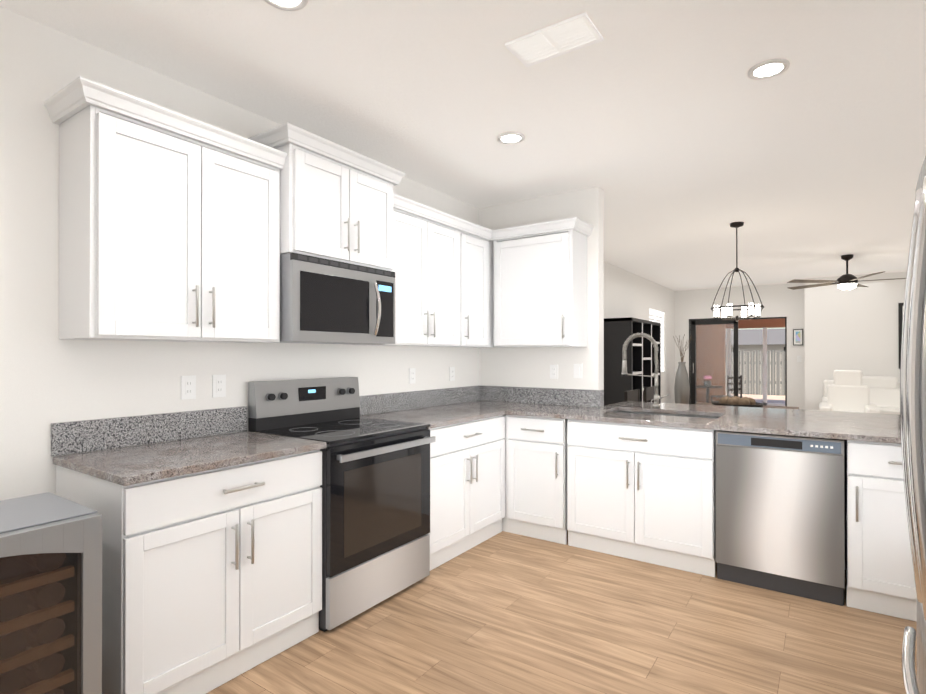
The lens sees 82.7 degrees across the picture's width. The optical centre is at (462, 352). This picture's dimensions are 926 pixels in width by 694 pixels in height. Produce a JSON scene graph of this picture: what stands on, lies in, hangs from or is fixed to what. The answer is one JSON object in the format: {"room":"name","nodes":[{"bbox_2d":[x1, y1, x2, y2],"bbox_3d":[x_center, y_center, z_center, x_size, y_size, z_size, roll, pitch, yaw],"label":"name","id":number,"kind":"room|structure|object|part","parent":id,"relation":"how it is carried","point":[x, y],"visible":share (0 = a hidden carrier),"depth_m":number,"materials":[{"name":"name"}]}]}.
{"room":"kitchen","nodes":[
{"label":"kitchen","id":0,"kind":"room"},
{"bbox_2d":[0,6,674,500],"bbox_3d":[0.638,0.015,5.611,0.120,2.660,13.440,0,0,35],"label":"wall","id":1,"kind":"structure","parent":0,"point":[48,376],"depth_m":2.25,"materials":[{"name":"white paint"}]},
{"bbox_2d":[44,76,286,342],"bbox_3d":[-1.287,-0.533,2.388,0.362,0.955,0.898,0,0,35],"label":"upper cabinet","id":2,"kind":"object","parent":1,"relation":"attached to","point":[164,235],"depth_m":2.19,"materials":[{"name":"white wood"}]},
{"bbox_3d":[-1.290,-0.974,2.391,0.354,0.073,0.898,0,0,35],"label":"wall cabinet","id":3,"kind":"part","parent":2,"relation":"part of","materials":[{"name":"white wood"}]},
{"bbox_2d":[181,375,195,399],"bbox_3d":[-1.355,0.170,2.600,0.010,0.116,0.072,0,0,35],"label":"electrical outlet","id":4,"kind":"object","parent":1,"relation":"attached to","point":[188,387],"visible":1,"depth_m":2.60,"materials":[{"name":"white plastic"}]},
{"bbox_2d":[212,374,225,396],"bbox_3d":[-1.265,0.171,2.732,0.010,0.116,0.072,0,0,35],"label":"electrical outlet","id":5,"kind":"object","parent":1,"relation":"attached to","point":[218,385],"visible":1,"depth_m":2.73,"materials":[{"name":"white plastic"}]},
{"bbox_2d":[247,123,404,271],"bbox_3d":[-0.783,-0.818,3.059,0.432,0.621,0.880,0,0,35],"label":"upper cabinet","id":6,"kind":"object","parent":1,"relation":"attached to","point":[330,209],"depth_m":2.86,"materials":[{"name":"white wood"}]},
{"bbox_3d":[-0.786,-1.092,3.062,0.424,0.073,0.880,0,0,35],"label":"wall cabinet","id":7,"kind":"part","parent":6,"relation":"part of","materials":[{"name":"white wood"}]},
{"bbox_2d":[270,253,394,343],"bbox_3d":[-0.773,-0.281,3.051,0.451,0.445,0.766,0,0,35],"label":"over-the-range microwave","id":8,"kind":"object","parent":6,"relation":"attached to","point":[324,301],"visible":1,"depth_m":2.87,"materials":[{"name":"grey metal"}]},
{"bbox_2d":[352,208,458,346],"bbox_3d":[-0.363,-0.506,3.729,0.362,0.910,0.800,0,0,35],"label":"upper cabinet","id":9,"kind":"object","parent":1,"relation":"attached to","point":[426,261],"visible":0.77,"depth_m":3.62,"materials":[{"name":"white wood"}]},
{"bbox_2d":[409,368,415,383],"bbox_3d":[-0.386,0.175,4.008,0.010,0.116,0.072,0,0,35],"label":"electrical outlet","id":10,"kind":"object","parent":1,"relation":"attached to","point":[412,375],"visible":1,"depth_m":4.00,"materials":[{"name":"white plastic"}]},
{"bbox_2d":[449,367,454,380],"bbox_3d":[-0.091,0.176,4.437,0.010,0.116,0.072,0,0,35],"label":"electrical outlet","id":11,"kind":"object","parent":1,"relation":"attached to","point":[451,373],"visible":1,"depth_m":4.43,"materials":[{"name":"white plastic"}]},
{"bbox_2d":[444,230,487,346],"bbox_3d":[-0.018,-0.504,4.231,0.362,0.910,0.414,0,0,35],"label":"upper cabinet","id":12,"kind":"object","parent":1,"relation":"attached to","point":[473,290],"visible":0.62,"depth_m":4.14,"materials":[{"name":"white wood"}]},
{"bbox_2d":[649,309,663,370],"bbox_3d":[3.606,-0.223,9.924,0.060,1.165,1.130,0,0,35],"label":"window shutters","id":13,"kind":"object","parent":1,"relation":"attached to","point":[655,316],"visible":0.31,"depth_m":10.28,"materials":[{"name":"white"}]},
{"bbox_2d":[0,0,925,290],"bbox_3d":[2.705,-1.369,4.192,5.140,0.100,13.440,0,0,35],"label":"ceiling","id":14,"kind":"structure","parent":0,"point":[676,134],"depth_m":2.77,"materials":[{"name":"white paint"}]},
{"bbox_2d":[264,0,307,10],"bbox_3d":[-0.663,-1.322,1.946,0.170,0.010,0.170,0,0,35],"label":"recessed light","id":15,"kind":"object","parent":14,"relation":"in","point":[290,5],"visible":1,"depth_m":1.99,"materials":[{"name":"white plastic"}]},
{"bbox_2d":[497,132,524,143],"bbox_3d":[0.294,-1.317,3.230,0.170,0.010,0.170,0,0,35],"label":"recessed light","id":16,"kind":"object","parent":14,"relation":"in","point":[510,137],"visible":1,"depth_m":3.22,"materials":[{"name":"white plastic"}]},
{"bbox_2d":[505,13,602,66],"bbox_3d":[0.385,-1.315,2.233,0.360,0.019,0.200,0,0,35],"label":"ceiling vent","id":17,"kind":"object","parent":14,"relation":"in","point":[563,37],"visible":0.98,"depth_m":2.21,"materials":[{"name":"white metal"}]},
{"bbox_2d":[711,222,763,321],"bbox_3d":[2.775,-0.815,5.332,0.486,0.999,0.486,0,0,35],"label":"chandelier","id":18,"kind":"object","parent":14,"relation":"hanging from","point":[743,309],"visible":1,"depth_m":5.29,"materials":[{"name":"brown metal"}]},
{"bbox_2d":[748,59,789,79],"bbox_3d":[1.423,-1.320,2.453,0.170,0.010,0.170,0,0,35],"label":"recessed light","id":19,"kind":"object","parent":14,"relation":"in","point":[768,69],"visible":1,"depth_m":2.45,"materials":[{"name":"white plastic"}]},
{"bbox_2d":[787,254,905,289],"bbox_3d":[5.198,-1.080,7.039,1.508,0.459,1.560,0,0,35],"label":"ceiling fan","id":20,"kind":"object","parent":14,"relation":"hanging from","point":[846,281],"visible":1,"depth_m":7.01,"materials":[{"name":"brown metal"}]},
{"bbox_2d":[479,186,603,406],"bbox_3d":[0.644,0.012,4.527,1.120,2.660,0.120,0,0,35],"label":"wall","id":21,"kind":"structure","parent":0,"point":[519,366],"depth_m":4.34,"materials":[{"name":"white paint"}]},
{"bbox_2d":[467,240,506,347],"bbox_3d":[0.175,-0.503,4.563,0.302,0.910,0.348,0,0,35],"label":"upper cabinet","id":22,"kind":"object","parent":21,"relation":"attached to","point":[490,294],"visible":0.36,"depth_m":4.38,"materials":[{"name":"white wood"}]},
{"bbox_2d":[393,193,593,240],"bbox_3d":[0.274,-0.969,3.757,0.776,0.073,1.566,0,0,35],"label":"crown molding","id":23,"kind":"structure","parent":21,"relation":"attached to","point":[407,205],"depth_m":3.99,"materials":[{"name":"white wood"}]},
{"bbox_2d":[493,229,586,346],"bbox_3d":[0.606,-0.504,4.258,0.695,0.910,0.362,0,0,35],"label":"upper cabinet","id":24,"kind":"object","parent":21,"relation":"attached to","point":[539,290],"visible":0.92,"depth_m":4.12,"materials":[{"name":"white wood"}]},
{"bbox_2d":[550,365,557,378],"bbox_3d":[0.755,0.156,4.370,0.072,0.116,0.010,0,0,35],"label":"electrical outlet","id":25,"kind":"object","parent":21,"relation":"attached to","point":[553,371],"visible":1,"depth_m":4.37,"materials":[{"name":"white plastic"}]},
{"bbox_2d":[574,364,581,377],"bbox_3d":[0.928,0.146,4.251,0.072,0.116,0.009,0,0,35],"label":"light switch","id":26,"kind":"object","parent":21,"relation":"attached to","point":[577,370],"visible":1,"depth_m":4.25,"materials":[{"name":"white plastic"}]},
{"bbox_2d":[206,530,916,693],"bbox_3d":[2.705,1.391,4.183,5.140,0.100,13.440,0,0,35],"label":"floor","id":27,"kind":"structure","parent":0,"point":[503,612],"depth_m":2.46,"materials":[{"name":"brown wood"}]},
{"bbox_2d":[0,492,101,693],"bbox_3d":[-1.457,0.912,1.490,0.441,0.840,0.604,0,0,35],"label":"wine cooler","id":28,"kind":"object","parent":27,"relation":"on","point":[50,593],"visible":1,"depth_m":1.55,"materials":[{"name":"grey"}]},
{"bbox_2d":[56,449,321,693],"bbox_3d":[-1.141,0.893,2.307,0.645,0.883,0.864,0,0,35],"label":"base cabinet","id":29,"kind":"object","parent":27,"relation":"on","point":[211,579],"visible":0.83,"depth_m":2.04,"materials":[{"name":"white wood"}]},
{"bbox_2d":[51,406,326,485],"bbox_3d":[-1.160,0.368,2.313,0.652,0.164,0.874,0,0,35],"label":"countertop","id":30,"kind":"structure","parent":29,"relation":"on","point":[126,464],"depth_m":2.27,"materials":[{"name":"stone"}]},
{"bbox_2d":[248,377,435,631],"bbox_3d":[-0.657,0.747,2.967,0.710,1.180,0.766,0,0,35],"label":"range","id":31,"kind":"object","parent":27,"relation":"on","point":[375,486],"visible":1,"depth_m":2.82,"materials":[{"name":"silver metal"}]},
{"bbox_2d":[428,415,504,570],"bbox_3d":[-0.185,0.897,3.694,0.645,0.883,0.961,0,0,35],"label":"base cabinet","id":32,"kind":"object","parent":27,"relation":"on","point":[467,485],"visible":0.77,"depth_m":3.49,"materials":[{"name":"white wood"}]},
{"bbox_2d":[360,389,506,428],"bbox_3d":[-0.216,0.373,3.682,0.655,0.164,0.900,0,0,35],"label":"countertop","id":33,"kind":"structure","parent":32,"relation":"on","point":[445,414],"depth_m":3.89,"materials":[{"name":"stone"}]},
{"bbox_2d":[502,415,567,544],"bbox_3d":[0.644,0.898,4.028,0.523,0.883,0.645,0,0,35],"label":"base cabinet","id":34,"kind":"object","parent":27,"relation":"on","point":[537,477],"depth_m":3.78,"materials":[{"name":"white wood"}]},
{"bbox_3d":[0.317,0.898,3.954,0.068,0.883,0.030,0,0,35],"label":"base cabinet filler","id":35,"kind":"part","parent":34,"relation":"part of","materials":[{"name":"white wood"}]},
{"bbox_2d":[624,389,639,401],"bbox_3d":[1.958,0.870,5.464,0.440,0.950,0.440,0,0,35],"label":"dining chair","id":36,"kind":"object","parent":27,"relation":"on","point":[632,395],"visible":0.12,"depth_m":5.55,"materials":[{"name":"brown metal"}]},
{"bbox_2d":[604,317,660,405],"bbox_3d":[2.598,0.433,7.994,0.395,1.840,1.550,0,0,35],"label":"bookcase","id":37,"kind":"object","parent":27,"relation":"on","point":[640,353],"visible":0.6,"depth_m":7.44,"materials":[{"name":"black wood"}]},
{"bbox_2d":[567,419,717,576],"bbox_3d":[1.297,0.897,3.662,0.932,0.883,0.782,0,0,35],"label":"base cabinet","id":38,"kind":"object","parent":27,"relation":"on","point":[644,493],"visible":0.9,"depth_m":3.34,"materials":[{"name":"white wood"}]},
{"bbox_2d":[444,385,900,443],"bbox_3d":[1.294,0.372,3.608,3.227,0.164,0.690,0,0,35],"label":"countertop","id":39,"kind":"structure","parent":38,"relation":"on","point":[857,426],"depth_m":3.57,"materials":[{"name":"stone"}]},
{"bbox_2d":[621,332,668,407],"bbox_3d":[1.403,0.133,4.068,0.363,0.583,0.054,0,0,-3],"label":"faucet","id":40,"kind":"object","parent":39,"relation":"on","point":[656,404],"visible":1,"depth_m":4.06,"materials":[{"name":"silver metal"}]},
{"bbox_2d":[615,411,718,418],"bbox_3d":[1.431,0.547,3.773,0.790,0.184,0.415,0,0,35],"label":"sink basin","id":41,"kind":"object","parent":39,"relation":"in","point":[667,414],"visible":0.04,"depth_m":3.95,"materials":[{"name":"silver metal"}]},
{"bbox_2d":[644,386,654,401],"bbox_3d":[2.356,0.872,6.040,0.440,0.950,0.440,0,0,35],"label":"dining chair","id":42,"kind":"object","parent":27,"relation":"on","point":[649,393],"visible":0.17,"depth_m":6.09,"materials":[{"name":"grey fabric"}]},
{"bbox_2d":[673,334,692,403],"bbox_3d":[4.325,0.496,10.356,0.373,1.729,0.280,0,0,35],"label":"floor vase","id":43,"kind":"object","parent":27,"relation":"on","point":[681,389],"visible":0.85,"depth_m":10.28,"materials":[{"name":"grey ceramic"}]},
{"bbox_2d":[696,402,798,408],"bbox_3d":[2.775,0.964,5.327,1.000,0.760,1.600,0,0,35],"label":"dining table","id":44,"kind":"object","parent":27,"relation":"on","point":[764,406],"visible":0.02,"depth_m":5.76,"materials":[{"name":"brown wood"}]},
{"bbox_2d":[711,396,763,407],"bbox_3d":[2.775,0.514,5.328,0.480,0.139,0.473,0,0,35],"label":"centrepiece","id":45,"kind":"object","parent":44,"relation":"on","point":[737,401],"visible":0.75,"depth_m":5.21,"materials":[{"name":"brown wood"}]},
{"bbox_2d":[716,430,843,605],"bbox_3d":[1.910,0.900,3.171,0.614,0.875,0.602,0,0,35],"label":"dishwasher","id":46,"kind":"object","parent":27,"relation":"on","point":[779,513],"visible":0.96,"depth_m":2.91,"materials":[{"name":"grey metal"}]},
{"bbox_2d":[819,370,881,413],"bbox_3d":[5.532,0.777,7.551,0.700,1.050,0.850,0,0,35],"label":"recliner","id":47,"kind":"object","parent":27,"relation":"on","point":[847,391],"visible":0.33,"depth_m":7.68,"materials":[{"name":"white leather"}]},
{"bbox_2d":[822,376,899,413],"bbox_3d":[6.648,0.838,8.105,1.850,0.930,0.950,0,0,35],"label":"sofa","id":48,"kind":"object","parent":27,"relation":"on","point":[885,395],"visible":0.1,"depth_m":8.23,"materials":[{"name":"white fabric"}]},
{"bbox_2d":[844,440,916,621],"bbox_3d":[2.376,0.895,2.836,0.513,0.883,0.645,0,0,35],"label":"base cabinet","id":49,"kind":"object","parent":27,"relation":"on","point":[879,565],"visible":0.85,"depth_m":2.68,"materials":[{"name":"white wood"}]},
{"bbox_2d":[900,156,925,693],"bbox_3d":[1.278,0.440,0.853,0.870,1.780,0.910,0,0,35],"label":"fridge","id":50,"kind":"object","parent":27,"relation":"on","point":[913,391],"visible":1,"depth_m":1.05,"materials":[{"name":"grey metal"}]},
{"bbox_2d":[675,272,906,409],"bbox_3d":[6.361,0.028,9.393,5.020,2.660,0.720,0,0,35],"label":"wall","id":51,"kind":"structure","parent":0,"point":[855,328],"depth_m":9.08,"materials":[{"name":"white paint"}]},
{"bbox_2d":[689,317,786,405],"bbox_3d":[5.389,0.331,10.396,1.720,2.060,0.108,0,0,35],"label":"sliding door","id":52,"kind":"structure","parent":51,"relation":"in","point":[693,323],"depth_m":10.63,"materials":[{"name":"black"}]},
{"bbox_2d":[793,329,802,344],"bbox_3d":[6.215,-0.291,9.763,0.160,0.300,0.033,0,0,35],"label":"picture","id":53,"kind":"object","parent":51,"relation":"attached to","point":[797,336],"visible":0.98,"depth_m":9.75,"materials":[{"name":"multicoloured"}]},
{"bbox_2d":[898,303,903,368],"bbox_3d":[7.341,-0.276,8.259,0.780,1.060,0.033,0,0,35],"label":"picture","id":54,"kind":"object","parent":51,"relation":"attached to","point":[900,312],"visible":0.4,"depth_m":8.46,"materials":[{"name":"black"}]},
{"label":"outside","id":55,"kind":"structure","parent":0,"visible":0},
{"bbox_2d":[725,377,784,402],"bbox_3d":[25.628,1.515,32.982,50.000,0.120,60.000,0,0,35],"label":"ground","id":56,"kind":"structure","parent":55,"point":[775,398],"depth_m":16.56,"materials":[{"name":"beige concrete"}]},
{"bbox_2d":[696,318,784,405],"bbox_3d":[8.309,0.023,10.917,9.500,2.720,4.000,0,0,35],"label":"patio","id":57,"kind":"structure","parent":56,"relation":"on","point":[764,324],"depth_m":12.32,"materials":[{"name":"brown wood"}]},
{"bbox_2d":[696,375,742,402],"bbox_3d":[5.293,0.925,11.515,1.490,0.920,0.970,0,0,35],"label":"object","id":58,"kind":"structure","parent":57,"relation":"on","point":[728,388],"depth_m":11.18,"materials":[{"name":"brown metal"}]},
{"bbox_2d":[725,350,784,395],"bbox_3d":[8.494,0.633,18.679,18.000,1.590,0.120,0,0,35],"label":"fence","id":59,"kind":"object","parent":56,"relation":"on","point":[750,367],"visible":0.04,"depth_m":17.69,"materials":[{"name":"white wood"}]},
{"bbox_2d":[725,329,784,376],"bbox_3d":[20.658,-0.084,36.349,31.000,3.140,9.100,0,0,35],"label":"house","id":60,"kind":"structure","parent":56,"relation":"on","point":[749,340],"depth_m":33.62,"materials":[{"name":"grey"}]}
]}

